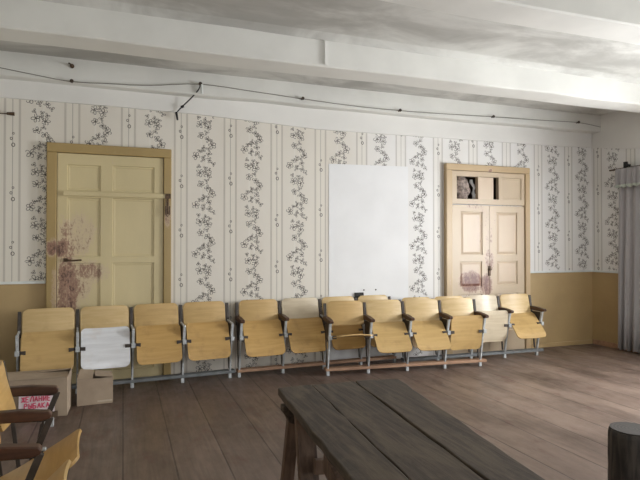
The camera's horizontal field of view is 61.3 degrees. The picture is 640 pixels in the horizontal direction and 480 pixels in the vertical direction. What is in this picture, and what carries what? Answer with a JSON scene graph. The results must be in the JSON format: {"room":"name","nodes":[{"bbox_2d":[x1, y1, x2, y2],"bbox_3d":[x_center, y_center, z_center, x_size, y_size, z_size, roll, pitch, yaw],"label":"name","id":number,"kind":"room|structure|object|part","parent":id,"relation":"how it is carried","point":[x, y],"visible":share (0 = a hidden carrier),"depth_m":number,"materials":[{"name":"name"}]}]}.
{"room":"community hall","nodes":[
{"label":"community hall","id":0,"kind":"room"},
{"bbox_2d":[0,98,592,373],"bbox_3d":[0.295,-0.161,7.159,8.150,3.480,0.451,0,-1,-20],"label":"wall","id":1,"kind":"structure","parent":0,"point":[250,200],"depth_m":6.57,"materials":[{"name":"paper"}]},
{"bbox_2d":[0,112,14,115],"bbox_3d":[-3.290,-1.311,5.590,0.230,0.040,0.069,0,-1,-20],"label":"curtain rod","id":2,"kind":"object","parent":1,"relation":"attached to","point":[7,113],"visible":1,"depth_m":5.59,"materials":[{"name":"metal"}]},
{"bbox_2d":[0,281,45,284],"bbox_3d":[-3.183,0.448,5.635,0.575,0.028,0.021,0,-1,-20],"label":"trim","id":3,"kind":"structure","parent":1,"relation":"attached to","point":[16,282],"depth_m":5.66,"materials":[{"name":"paint"}]},
{"bbox_2d":[46,142,171,383],"bbox_3d":[-2.290,0.266,5.916,1.275,2.597,0.108,0,-1,-20],"label":"door","id":4,"kind":"structure","parent":1,"relation":"in","point":[108,208],"depth_m":5.92,"materials":[{"name":"paint"}]},
{"bbox_3d":[-2.641,0.214,5.763,0.181,0.040,0.060,0,-1,-20],"label":"handle","id":5,"kind":"part","parent":4,"relation":"part of","materials":[{"name":"metal"}]},
{"bbox_2d":[0,79,591,147],"bbox_3d":[0.363,-1.527,6.942,8.120,0.272,0.030,0,-1,-20],"label":"trim","id":6,"kind":"structure","parent":1,"relation":"attached to","point":[319,119],"depth_m":6.68,"materials":[{"name":"white paint"},{"name":"plaster"}]},
{"bbox_2d":[329,164,407,359],"bbox_3d":[0.646,0.290,7.037,1.140,2.553,0.004,0,-1,-20],"label":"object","id":7,"kind":"object","parent":1,"relation":"attached to","point":[368,204],"visible":0.62,"depth_m":7.03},
{"bbox_2d":[354,292,363,300],"bbox_3d":[0.499,0.737,6.961,0.135,0.120,0.035,0,-1,-20],"label":"power socket","id":8,"kind":"object","parent":7,"relation":"attached to","point":[358,294],"visible":0.73,"depth_m":6.95,"materials":[{"name":"black plastic"}]},
{"bbox_2d":[444,163,530,353],"bbox_3d":[2.380,0.267,7.632,1.415,2.634,0.100,0,-1,-20],"label":"door","id":9,"kind":"structure","parent":1,"relation":"in","point":[487,248],"depth_m":7.63,"materials":[{"name":"beige paint"}]},
{"bbox_2d":[457,176,469,198],"bbox_3d":[1.986,-0.750,7.585,0.275,0.348,0.139,0,-1,-20],"label":"rag","id":10,"kind":"object","parent":9,"relation":"attached to","point":[463,190],"visible":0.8,"depth_m":7.54,"materials":[{"name":"fabric"}]},
{"bbox_2d":[469,180,474,198],"bbox_3d":[2.169,-0.720,7.649,0.101,0.271,0.064,0,-1,-20],"label":"paper scrap","id":11,"kind":"object","parent":9,"relation":"attached to","point":[470,181],"visible":1,"depth_m":7.64,"materials":[{"name":"grey paper"}]},
{"bbox_3d":[2.396,0.434,7.604,0.037,0.140,0.041,0,-1,-20],"label":"lock plate","id":12,"kind":"part","parent":9,"relation":"part of","materials":[{"name":"metal"}]},
{"bbox_2d":[530,270,591,272],"bbox_3d":[3.620,0.475,8.111,1.205,0.028,0.021,0,-1,-20],"label":"trim","id":13,"kind":"structure","parent":1,"relation":"attached to","point":[570,270],"depth_m":8.09,"materials":[{"name":"paint"}]},
{"bbox_2d":[531,340,591,347],"bbox_3d":[3.618,1.560,8.097,1.190,0.059,0.024,0,-1,-20],"label":"baseboard","id":14,"kind":"structure","parent":1,"relation":"attached to","point":[542,345],"depth_m":8.10,"materials":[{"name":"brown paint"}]},
{"bbox_2d":[0,343,639,479],"bbox_3d":[1.979,1.528,2.513,8.150,0.001,9.400,0,-1,-20],"label":"floor","id":15,"kind":"structure","parent":0,"point":[552,411],"depth_m":4.78,"materials":[{"name":"brown wood"}]},
{"bbox_2d":[18,395,57,417],"bbox_3d":[-2.454,1.438,4.679,0.330,0.225,0.031,0,-1,-20],"label":"card","id":16,"kind":"object","parent":15,"relation":"on","point":[26,402],"visible":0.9,"depth_m":4.68,"materials":[{"name":"paper"}]},
{"bbox_2d":[7,368,71,415],"bbox_3d":[-2.612,1.363,4.845,0.695,0.379,0.360,0,-1,-19],"label":"cardboard box","id":17,"kind":"object","parent":15,"relation":"on","point":[62,378],"visible":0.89,"depth_m":4.77,"materials":[{"name":"beige cardboard"}]},
{"bbox_2d":[0,360,81,479],"bbox_3d":[-1.336,1.093,2.469,0.444,0.867,1.616,0,-1,-22],"label":"folding chairs","id":18,"kind":"object","parent":15,"relation":"on","point":[53,463],"visible":1,"depth_m":2.62,"materials":[{"name":"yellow wood"}]},
{"bbox_3d":[-1.676,0.811,2.865,0.099,0.292,0.454,0,-1,-22],"label":"backrest","id":19,"kind":"part","parent":18,"relation":"part of","materials":[{"name":"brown wood"}]},
{"bbox_3d":[-1.283,0.864,2.199,0.270,0.062,0.052,0,-1,-22],"label":"armrest","id":20,"kind":"part","parent":18,"relation":"part of","materials":[{"name":"brown wood"}]},
{"bbox_3d":[-1.476,0.869,2.671,0.270,0.062,0.052,0,-1,-22],"label":"armrest","id":21,"kind":"part","parent":18,"relation":"part of","materials":[{"name":"brown wood"}]},
{"bbox_3d":[-1.670,0.874,3.142,0.270,0.062,0.052,0,-1,-22],"label":"armrest","id":22,"kind":"part","parent":18,"relation":"part of","materials":[{"name":"brown wood"}]},
{"bbox_3d":[-1.309,1.050,2.462,0.400,0.232,0.446,0,-1,-22],"label":"seat","id":23,"kind":"part","parent":18,"relation":"part of","materials":[{"name":"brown wood"}]},
{"bbox_3d":[-1.118,1.046,1.989,0.352,0.306,0.446,0,-1,-22],"label":"seat","id":24,"kind":"part","parent":18,"relation":"part of","materials":[{"name":"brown wood"}]},
{"bbox_2d":[77,369,112,405],"bbox_3d":[-2.179,1.398,5.225,0.315,0.319,0.251,0,-1,-24],"label":"cardboard box","id":25,"kind":"object","parent":15,"relation":"on","point":[96,387],"visible":1,"depth_m":5.12,"materials":[{"name":"beige cardboard"}]},
{"bbox_2d":[14,301,234,393],"bbox_3d":[-1.966,1.130,5.712,2.194,0.867,0.334,0,-1,-24],"label":"row of chairs","id":26,"kind":"object","parent":15,"relation":"on","point":[47,338],"visible":0.98,"depth_m":5.67,"materials":[{"name":"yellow wood"}]},
{"bbox_3d":[-2.959,1.124,5.293,0.033,0.814,0.281,0,-1,-24],"label":"leg","id":27,"kind":"part","parent":26,"relation":"part of","materials":[{"name":"paint"}]},
{"bbox_3d":[-2.676,1.101,5.311,0.466,0.394,0.181,0,-1,-24],"label":"seat","id":28,"kind":"part","parent":26,"relation":"part of","materials":[{"name":"brown wood"}]},
{"bbox_3d":[-2.752,0.840,5.481,0.474,0.292,0.099,0,-1,-24],"label":"backrest","id":29,"kind":"part","parent":26,"relation":"part of","materials":[{"name":"brown wood"}]},
{"bbox_3d":[-2.476,1.127,5.511,0.033,0.814,0.281,0,-1,-24],"label":"leg","id":30,"kind":"part","parent":26,"relation":"part of","materials":[{"name":"paint"}]},
{"bbox_3d":[-2.269,0.842,5.699,0.474,0.292,0.099,0,-1,-24],"label":"backrest","id":31,"kind":"part","parent":26,"relation":"part of","materials":[{"name":"brown wood"}]},
{"bbox_3d":[-2.194,1.103,5.530,0.466,0.402,0.154,0,-1,-24],"label":"seat","id":32,"kind":"part","parent":26,"relation":"part of","materials":[{"name":"white wood"}]},
{"bbox_3d":[-1.993,1.129,5.729,0.033,0.814,0.281,0,-1,-24],"label":"leg","id":33,"kind":"part","parent":26,"relation":"part of","materials":[{"name":"paint"}]},
{"bbox_3d":[-1.982,1.492,5.742,2.194,0.033,0.095,0,-1,-24],"label":"rail","id":34,"kind":"part","parent":26,"relation":"part of","materials":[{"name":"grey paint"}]},
{"bbox_3d":[-1.789,0.845,5.916,0.468,0.292,0.099,0,-1,-24],"label":"backrest","id":35,"kind":"part","parent":26,"relation":"part of","materials":[{"name":"brown wood"}]},
{"bbox_3d":[-1.713,1.106,5.746,0.460,0.391,0.187,0,-1,-24],"label":"seat","id":36,"kind":"part","parent":26,"relation":"part of","materials":[{"name":"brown wood"}]},
{"bbox_3d":[-1.515,1.132,5.944,0.033,0.814,0.281,0,-1,-24],"label":"leg","id":37,"kind":"part","parent":26,"relation":"part of","materials":[{"name":"paint"}]},
{"bbox_3d":[-1.308,0.847,6.133,0.474,0.292,0.099,0,-1,-24],"label":"backrest","id":38,"kind":"part","parent":26,"relation":"part of","materials":[{"name":"brown wood"}]},
{"bbox_3d":[-1.233,1.108,5.963,0.466,0.394,0.181,0,-1,-24],"label":"seat","id":39,"kind":"part","parent":26,"relation":"part of","materials":[{"name":"brown wood"}]},
{"bbox_3d":[-1.032,1.134,6.163,0.033,0.814,0.281,0,-1,-24],"label":"leg","id":40,"kind":"part","parent":26,"relation":"part of","materials":[{"name":"paint"}]},
{"bbox_2d":[235,295,395,376],"bbox_3d":[0.028,1.139,6.529,2.081,0.867,0.379,0,-1,-22],"label":"row of chairs","id":41,"kind":"object","parent":15,"relation":"on","point":[265,334],"visible":0.73,"depth_m":6.39,"materials":[{"name":"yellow wood"}]},
{"bbox_3d":[-0.930,1.134,6.191,0.033,0.814,0.281,0,-1,-22],"label":"leg","id":42,"kind":"part","parent":41,"relation":"part of","materials":[{"name":"paint"}]},
{"bbox_3d":[-0.916,0.907,6.159,0.052,0.062,0.290,0,-1,-22],"label":"armrest","id":43,"kind":"part","parent":41,"relation":"part of","materials":[{"name":"brown wood"}]},
{"bbox_3d":[-0.718,0.850,6.371,0.469,0.292,0.099,0,-1,-22],"label":"backrest","id":44,"kind":"part","parent":41,"relation":"part of","materials":[{"name":"brown wood"}]},
{"bbox_3d":[-0.646,1.120,6.191,0.461,0.384,0.248,0,-1,-22],"label":"seat","id":45,"kind":"part","parent":41,"relation":"part of","materials":[{"name":"brown wood"}]},
{"bbox_3d":[-0.444,1.137,6.389,0.033,0.814,0.281,0,-1,-22],"label":"leg","id":46,"kind":"part","parent":41,"relation":"part of","materials":[{"name":"paint"}]},
{"bbox_3d":[-0.429,0.910,6.357,0.052,0.062,0.290,0,-1,-22],"label":"armrest","id":47,"kind":"part","parent":41,"relation":"part of","materials":[{"name":"brown wood"}]},
{"bbox_3d":[-0.232,0.852,6.569,0.469,0.292,0.099,0,-1,-22],"label":"backrest","id":48,"kind":"part","parent":41,"relation":"part of","materials":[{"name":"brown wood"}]},
{"bbox_3d":[-0.160,1.123,6.388,0.461,0.377,0.260,0,-1,-22],"label":"seat","id":49,"kind":"part","parent":41,"relation":"part of","materials":[{"name":"brown wood"}]},
{"bbox_3d":[0.006,1.502,6.580,2.070,0.033,0.095,0,-1,-22],"label":"rail","id":50,"kind":"part","parent":41,"relation":"part of","materials":[{"name":"brown wood"}]},
{"bbox_3d":[0.043,1.139,6.587,0.033,0.814,0.281,0,-1,-22],"label":"leg","id":51,"kind":"part","parent":41,"relation":"part of","materials":[{"name":"paint"}]},
{"bbox_3d":[0.242,0.854,6.763,0.444,0.292,0.099,0,-1,-22],"label":"backrest","id":52,"kind":"part","parent":41,"relation":"part of","materials":[{"name":"brown wood"}]},
{"bbox_3d":[0.315,1.125,6.582,0.436,0.377,0.260,0,-1,-22],"label":"seat","id":53,"kind":"part","parent":41,"relation":"part of","materials":[{"name":"brown wood"}]},
{"bbox_3d":[0.505,1.141,6.776,0.033,0.814,0.281,0,-1,-22],"label":"leg","id":54,"kind":"part","parent":41,"relation":"part of","materials":[{"name":"paint"}]},
{"bbox_3d":[0.698,0.856,6.949,0.429,0.292,0.099,0,-1,-22],"label":"backrest","id":55,"kind":"part","parent":41,"relation":"part of","materials":[{"name":"brown wood"}]},
{"bbox_3d":[0.771,1.127,6.768,0.421,0.381,0.254,0,-1,-22],"label":"seat","id":56,"kind":"part","parent":41,"relation":"part of","materials":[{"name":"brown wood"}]},
{"bbox_2d":[323,298,488,375],"bbox_3d":[1.085,1.147,6.436,2.080,0.848,0.446,0,-1,-15],"label":"row of chairs","id":57,"kind":"object","parent":15,"relation":"on","point":[429,325],"visible":1,"depth_m":6.50,"materials":[{"name":"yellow wood"}]},
{"bbox_3d":[0.086,1.145,6.263,0.033,0.796,0.281,0,-1,-15],"label":"leg","id":58,"kind":"part","parent":57,"relation":"part of","materials":[{"name":"paint"}]},
{"bbox_3d":[0.096,0.923,6.229,0.052,0.060,0.290,0,-1,-15],"label":"armrest","id":59,"kind":"part","parent":57,"relation":"part of","materials":[{"name":"brown wood"}]},
{"bbox_3d":[0.305,0.866,6.409,0.439,0.286,0.099,0,-1,-15],"label":"backrest","id":60,"kind":"part","parent":57,"relation":"part of","materials":[{"name":"brown wood"}]},
{"bbox_3d":[0.348,1.105,6.239,0.431,0.101,0.433,0,-1,-15],"label":"seat","id":61,"kind":"part","parent":57,"relation":"part of","materials":[{"name":"brown wood"}]},
{"bbox_3d":[0.566,1.146,6.387,0.033,0.796,0.281,0,-1,-14],"label":"leg","id":62,"kind":"part","parent":57,"relation":"part of","materials":[{"name":"paint"}]},
{"bbox_3d":[0.575,0.924,6.353,0.052,0.060,0.290,0,-1,-15],"label":"armrest","id":63,"kind":"part","parent":57,"relation":"part of","materials":[{"name":"brown wood"}]},
{"bbox_3d":[0.784,0.867,6.533,0.439,0.286,0.099,0,-1,-15],"label":"backrest","id":64,"kind":"part","parent":57,"relation":"part of","materials":[{"name":"brown wood"}]},
{"bbox_3d":[0.835,1.137,6.336,0.431,0.325,0.296,0,-1,-15],"label":"seat","id":65,"kind":"part","parent":57,"relation":"part of","materials":[{"name":"brown wood"}]},
{"bbox_3d":[1.062,1.503,6.522,2.080,0.032,0.095,0,-1,-15],"label":"rail","id":66,"kind":"part","parent":57,"relation":"part of","materials":[{"name":"brown wood"}]},
{"bbox_3d":[1.045,1.147,6.511,0.033,0.796,0.281,0,-1,-15],"label":"leg","id":67,"kind":"part","parent":57,"relation":"part of","materials":[{"name":"paint"}]},
{"bbox_3d":[1.054,0.926,6.477,0.052,0.060,0.290,0,-1,-14],"label":"armrest","id":68,"kind":"part","parent":57,"relation":"part of","materials":[{"name":"brown wood"}]},
{"bbox_3d":[1.264,0.869,6.657,0.439,0.286,0.099,0,-1,-15],"label":"backrest","id":69,"kind":"part","parent":57,"relation":"part of","materials":[{"name":"brown wood"}]},
{"bbox_3d":[1.314,1.138,6.459,0.431,0.320,0.301,0,-1,-15],"label":"seat","id":70,"kind":"part","parent":57,"relation":"part of","materials":[{"name":"brown wood"}]},
{"bbox_3d":[1.524,1.149,6.635,0.033,0.796,0.281,0,-1,-15],"label":"leg","id":71,"kind":"part","parent":57,"relation":"part of","materials":[{"name":"paint"}]},
{"bbox_3d":[1.534,0.927,6.601,0.052,0.060,0.290,0,-1,-15],"label":"armrest","id":72,"kind":"part","parent":57,"relation":"part of","materials":[{"name":"brown wood"}]},
{"bbox_3d":[1.738,0.870,6.780,0.429,0.286,0.099,0,-1,-14],"label":"backrest","id":73,"kind":"part","parent":57,"relation":"part of","materials":[{"name":"brown wood"}]},
{"bbox_3d":[1.782,1.133,6.604,0.421,0.426,0.083,0,-1,-15],"label":"seat","id":74,"kind":"part","parent":57,"relation":"part of","materials":[{"name":"brown wood"}]},
{"bbox_3d":[1.994,1.150,6.756,0.033,0.796,0.281,0,-1,-15],"label":"leg","id":75,"kind":"part","parent":57,"relation":"part of","materials":[{"name":"paint"}]},
{"bbox_3d":[2.003,0.928,6.723,0.052,0.060,0.290,0,-1,-14],"label":"armrest","id":76,"kind":"part","parent":57,"relation":"part of","materials":[{"name":"brown wood"}]},
{"bbox_2d":[278,379,544,479],"bbox_3d":[0.364,1.159,2.134,0.735,0.730,1.951,0,-1,-16],"label":"table","id":77,"kind":"object","parent":15,"relation":"on","point":[384,429],"visible":1,"depth_m":2.26,"materials":[{"name":"brown wood"}]},
{"bbox_3d":[-0.166,1.194,2.866,0.073,0.674,0.176,0,-1,-35],"label":"leg","id":78,"kind":"part","parent":77,"relation":"part of","materials":[{"name":"brown wood"}]},
{"bbox_3d":[-0.054,1.192,2.644,0.107,0.674,0.222,0,-1,-20],"label":"leg","id":79,"kind":"part","parent":77,"relation":"part of","materials":[{"name":"brown wood"}]},
{"bbox_2d":[399,294,546,361],"bbox_3d":[2.073,1.159,7.073,2.140,0.839,0.402,0,-1,-18],"label":"row of chairs","id":80,"kind":"object","parent":15,"relation":"on","point":[516,311],"visible":0.49,"depth_m":7.22,"materials":[{"name":"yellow wood"}]},
{"bbox_3d":[1.315,1.140,6.776,0.411,0.393,0.141,0,-1,-18],"label":"seat","id":81,"kind":"part","parent":80,"relation":"part of","materials":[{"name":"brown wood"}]},
{"bbox_3d":[1.256,0.879,6.955,0.419,0.283,0.099,0,-1,-18],"label":"backrest","id":82,"kind":"part","parent":80,"relation":"part of","materials":[{"name":"brown wood"}]},
{"bbox_3d":[1.716,0.881,7.109,0.439,0.283,0.099,0,-1,-18],"label":"backrest","id":83,"kind":"part","parent":80,"relation":"part of","materials":[{"name":"brown wood"}]},
{"bbox_3d":[2.050,1.510,7.136,2.140,0.032,0.095,0,-1,-18],"label":"rail","id":84,"kind":"part","parent":80,"relation":"part of","materials":[{"name":"grey metal"}]},
{"bbox_3d":[2.200,0.883,7.271,0.469,0.283,0.099,0,-1,-18],"label":"backrest","id":85,"kind":"part","parent":80,"relation":"part of","materials":[{"name":"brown wood"}]},
{"bbox_3d":[2.257,1.136,7.098,0.461,0.417,0.075,0,-1,-18],"label":"seat","id":86,"kind":"part","parent":80,"relation":"part of","materials":[{"name":"brown wood"}]},
{"bbox_3d":[2.476,1.160,7.271,0.033,0.788,0.281,0,-1,-18],"label":"leg","id":87,"kind":"part","parent":80,"relation":"part of","materials":[{"name":"paint"}]},
{"bbox_3d":[2.487,0.941,7.239,0.052,0.060,0.290,0,-1,-18],"label":"armrest","id":88,"kind":"part","parent":80,"relation":"part of","materials":[{"name":"brown wood"}]},
{"bbox_3d":[2.698,0.884,7.437,0.469,0.283,0.099,0,-1,-18],"label":"backrest","id":89,"kind":"part","parent":80,"relation":"part of","materials":[{"name":"brown wood"}]},
{"bbox_3d":[2.760,1.146,7.248,0.461,0.313,0.298,0,-1,-18],"label":"seat","id":90,"kind":"part","parent":80,"relation":"part of","materials":[{"name":"brown wood"}]},
{"bbox_3d":[2.974,1.162,7.438,0.033,0.788,0.281,0,-1,-18],"label":"leg","id":91,"kind":"part","parent":80,"relation":"part of","materials":[{"name":"paint"}]},
{"bbox_3d":[2.985,0.943,7.405,0.052,0.060,0.290,0,-1,-18],"label":"armrest","id":92,"kind":"part","parent":80,"relation":"part of","materials":[{"name":"brown wood"}]},
{"bbox_2d":[608,422,639,479],"bbox_3d":[1.703,1.280,2.948,0.245,0.503,0.249,0,-1,-20],"label":"wooden log","id":93,"kind":"object","parent":15,"relation":"on","point":[623,437],"visible":1,"depth_m":2.88,"materials":[{"name":"black wood"}]},
{"bbox_2d":[0,0,639,115],"bbox_3d":[1.979,-1.952,2.551,8.150,0.001,9.400,0,-1,-20],"label":"ceiling","id":94,"kind":"structure","parent":0,"point":[372,19],"depth_m":5.18,"materials":[{"name":"white paint"}]},
{"bbox_2d":[0,51,600,133],"bbox_3d":[0.402,-1.773,6.884,8.150,0.262,0.174,0,-1,-20],"label":"ceiling beam","id":95,"kind":"structure","parent":94,"relation":"attached to","point":[90,71],"depth_m":6.46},
{"bbox_2d":[0,67,598,126],"bbox_3d":[0.412,-1.571,6.838,8.120,0.418,0.183,0,-1,-20],"label":"power cable","id":96,"kind":"object","parent":95,"relation":"hanging from","point":[200,84],"visible":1,"depth_m":6.23,"materials":[{"name":"rubber"}]},
{"bbox_2d":[0,0,639,112],"bbox_3d":[0.886,-1.770,5.554,8.150,0.298,0.326,0,-1,-20],"label":"ceiling beam","id":97,"kind":"structure","parent":94,"relation":"attached to","point":[38,22],"depth_m":4.98,"materials":[{"name":"white paint"}]},
{"bbox_2d":[324,40,326,64],"bbox_3d":[0.052,-1.761,5.074,0.025,0.225,0.013,0,-1,-20],"label":"trim","id":98,"kind":"structure","parent":97,"relation":"attached to","point":[325,41],"depth_m":5.07,"materials":[{"name":"paint"}]},
{"bbox_2d":[380,0,639,44],"bbox_3d":[1.465,-1.787,3.961,8.150,0.298,0.315,0,-1,-20],"label":"ceiling beam","id":99,"kind":"structure","parent":94,"relation":"attached to","point":[615,20],"depth_m":4.00,"materials":[{"name":"white paint"}]},
{"bbox_2d":[591,111,639,343],"bbox_3d":[5.808,-0.196,3.925,0.001,3.480,9.400,0,-1,-20],"label":"wall","id":100,"kind":"structure","parent":0,"point":[605,198],"depth_m":8.07,"materials":[{"name":"paper"}]},
{"bbox_2d":[592,270,617,272],"bbox_3d":[4.402,0.471,7.748,0.021,0.028,1.239,0,-1,-20],"label":"trim","id":101,"kind":"structure","parent":100,"relation":"attached to","point":[592,270],"depth_m":8.08,"materials":[{"name":"paint"}]},
{"bbox_2d":[593,339,637,352],"bbox_3d":[5.790,1.508,3.911,0.029,0.069,9.320,0,-1,-20],"label":"baseboard","id":102,"kind":"structure","parent":100,"relation":"attached to","point":[598,342],"depth_m":8.05,"materials":[{"name":"brown wood"}]},
{"bbox_2d":[592,125,639,148],"bbox_3d":[5.751,-1.470,4.062,0.020,0.350,9.068,0,-1,-20],"label":"trim","id":103,"kind":"structure","parent":100,"relation":"attached to","point":[627,138],"depth_m":7.86,"materials":[{"name":"paint"}]},
{"bbox_2d":[609,162,639,170],"bbox_3d":[4.717,-1.074,6.784,0.098,0.101,2.500,0,-1,-20],"label":"curtain rod","id":104,"kind":"object","parent":100,"relation":"attached to","point":[625,164],"visible":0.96,"depth_m":7.69,"materials":[{"name":"metal"}]},
{"bbox_2d":[614,166,639,352],"bbox_3d":[4.674,0.265,6.642,0.125,2.582,2.372,0,-1,-20],"label":"window curtain","id":105,"kind":"object","parent":104,"relation":"hanging from","point":[627,180],"visible":1,"depth_m":7.59,"materials":[{"name":"grey fabric"}]}
]}

